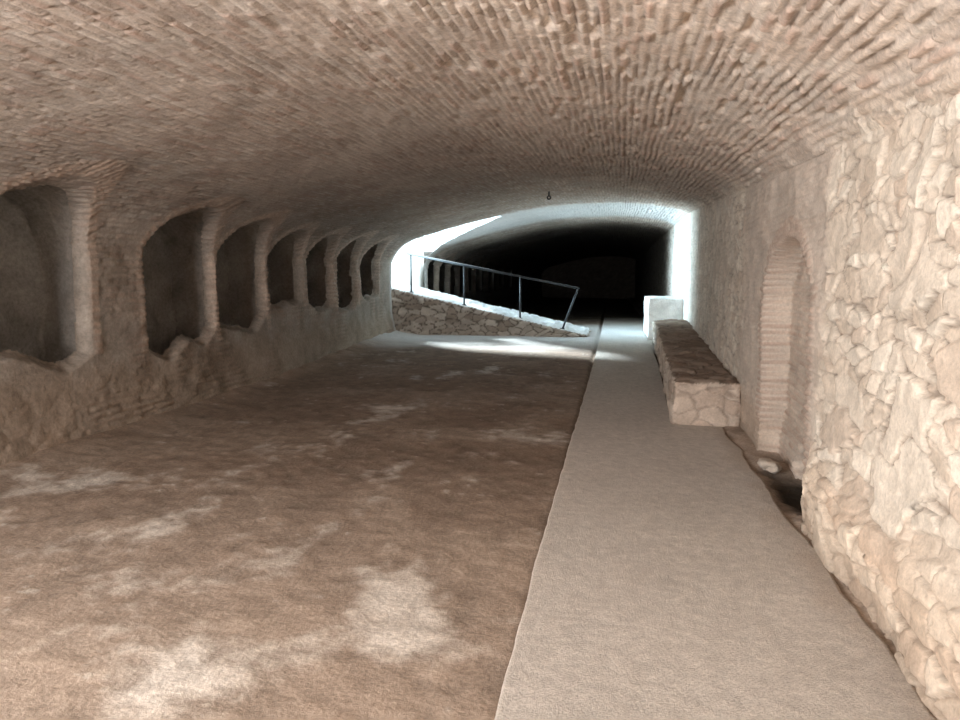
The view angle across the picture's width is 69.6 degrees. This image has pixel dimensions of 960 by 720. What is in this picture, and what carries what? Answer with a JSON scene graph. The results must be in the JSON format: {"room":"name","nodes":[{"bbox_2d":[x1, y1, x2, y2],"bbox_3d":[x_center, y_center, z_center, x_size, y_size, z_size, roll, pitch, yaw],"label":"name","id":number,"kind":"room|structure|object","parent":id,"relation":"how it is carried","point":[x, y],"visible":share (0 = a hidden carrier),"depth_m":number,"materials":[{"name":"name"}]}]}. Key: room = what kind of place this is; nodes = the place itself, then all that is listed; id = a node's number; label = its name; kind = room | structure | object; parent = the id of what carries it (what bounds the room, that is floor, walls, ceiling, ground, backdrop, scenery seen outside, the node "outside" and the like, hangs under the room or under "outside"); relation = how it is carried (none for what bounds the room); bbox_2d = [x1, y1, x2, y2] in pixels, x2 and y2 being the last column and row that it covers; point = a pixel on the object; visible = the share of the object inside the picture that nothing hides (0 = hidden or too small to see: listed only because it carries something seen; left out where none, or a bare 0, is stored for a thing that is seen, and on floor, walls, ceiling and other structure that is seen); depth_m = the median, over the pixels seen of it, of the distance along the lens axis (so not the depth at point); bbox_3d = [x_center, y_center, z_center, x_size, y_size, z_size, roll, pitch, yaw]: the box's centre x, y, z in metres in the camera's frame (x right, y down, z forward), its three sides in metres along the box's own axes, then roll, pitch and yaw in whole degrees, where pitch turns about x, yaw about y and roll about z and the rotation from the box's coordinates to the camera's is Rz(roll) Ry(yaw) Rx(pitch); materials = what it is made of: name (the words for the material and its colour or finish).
{"room":"underground vaulted cellar","nodes":[
{"label":"underground vaulted cellar","id":0,"kind":"room"},
{"bbox_2d":[0,131,557,465],"bbox_3d":[-0.234,-2.818,26.367,2.344,2.924,58.012,1,7,11],"label":"wall","id":1,"kind":"structure","parent":0,"point":[131,291],"depth_m":7.94,"materials":[{"name":"stone"}]},
{"bbox_2d":[391,237,423,287],"bbox_3d":[-4.862,-2.979,21.318,6.419,4.266,0.489,1,7,11],"label":"wall","id":2,"kind":"structure","parent":0,"point":[400,271],"depth_m":20.60,"materials":[{"name":"paint"}]},
{"bbox_2d":[0,297,896,719],"bbox_3d":[2.913,-1.557,25.908,8.575,0.499,58.000,1,7,11],"label":"floor","id":3,"kind":"structure","parent":0,"point":[356,532],"depth_m":4.33,"materials":[{"name":"brown soil"}]},
{"bbox_2d":[391,281,591,336],"bbox_3d":[-2.498,-1.929,19.043,11.039,2.896,2.505,1,7,11],"label":"ramp","id":4,"kind":"object","parent":3,"relation":"on","point":[424,311],"visible":0.32,"depth_m":17.62,"materials":[{"name":"stone"}]},
{"bbox_2d":[407,253,578,329],"bbox_3d":[0.284,-1.747,17.454,4.416,1.945,0.120,1,7,11],"label":"handrail","id":5,"kind":"object","parent":4,"relation":"on","point":[410,254],"visible":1,"depth_m":17.36,"materials":[{"name":"metal"}]},
{"bbox_2d":[643,296,683,339],"bbox_3d":[4.708,-1.088,17.827,0.879,1.110,2.250,1,7,11],"label":"block","id":6,"kind":"object","parent":3,"relation":"on","point":[655,307],"visible":0.64,"depth_m":16.76,"materials":[{"name":"stone"}]},
{"bbox_2d":[652,319,740,426],"bbox_3d":[3.465,-0.080,11.806,0.846,0.790,8.950,1,7,12],"label":"stone bench","id":7,"kind":"object","parent":3,"relation":"on","point":[698,390],"visible":0.94,"depth_m":7.90,"materials":[{"name":"beige stone"}]},
{"bbox_2d":[494,318,937,719],"bbox_3d":[2.585,0.227,11.367,1.648,0.324,28.622,1,7,11],"label":"walkway","id":8,"kind":"object","parent":3,"relation":"on","point":[669,581],"visible":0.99,"depth_m":3.44,"materials":[{"name":"concrete"}]},
{"bbox_2d":[757,458,781,473],"bbox_3d":[2.408,0.882,5.736,0.193,0.125,0.204,4,8,31],"label":"rock","id":9,"kind":"object","parent":3,"relation":"on","point":[766,464],"visible":1,"depth_m":5.67,"materials":[{"name":"beige stone"}]},
{"bbox_2d":[0,0,959,264],"bbox_3d":[3.646,-4.165,25.464,5.970,1.316,58.000,1,7,11],"label":"ceiling","id":10,"kind":"structure","parent":0,"point":[635,117],"depth_m":4.65,"materials":[{"name":"brick"}]},
{"bbox_2d":[542,256,635,298],"bbox_3d":[8.309,-6.582,54.163,8.246,4.048,0.380,1,7,11],"label":"wall","id":11,"kind":"structure","parent":0,"point":[613,277],"depth_m":53.91,"materials":[{"name":"stone"}]},
{"bbox_2d":[635,93,959,719],"bbox_3d":[6.460,-2.838,25.075,1.011,3.262,58.000,1,7,11],"label":"wall","id":12,"kind":"structure","parent":0,"point":[827,285],"depth_m":3.53,"materials":[{"name":"stone"}]}
]}

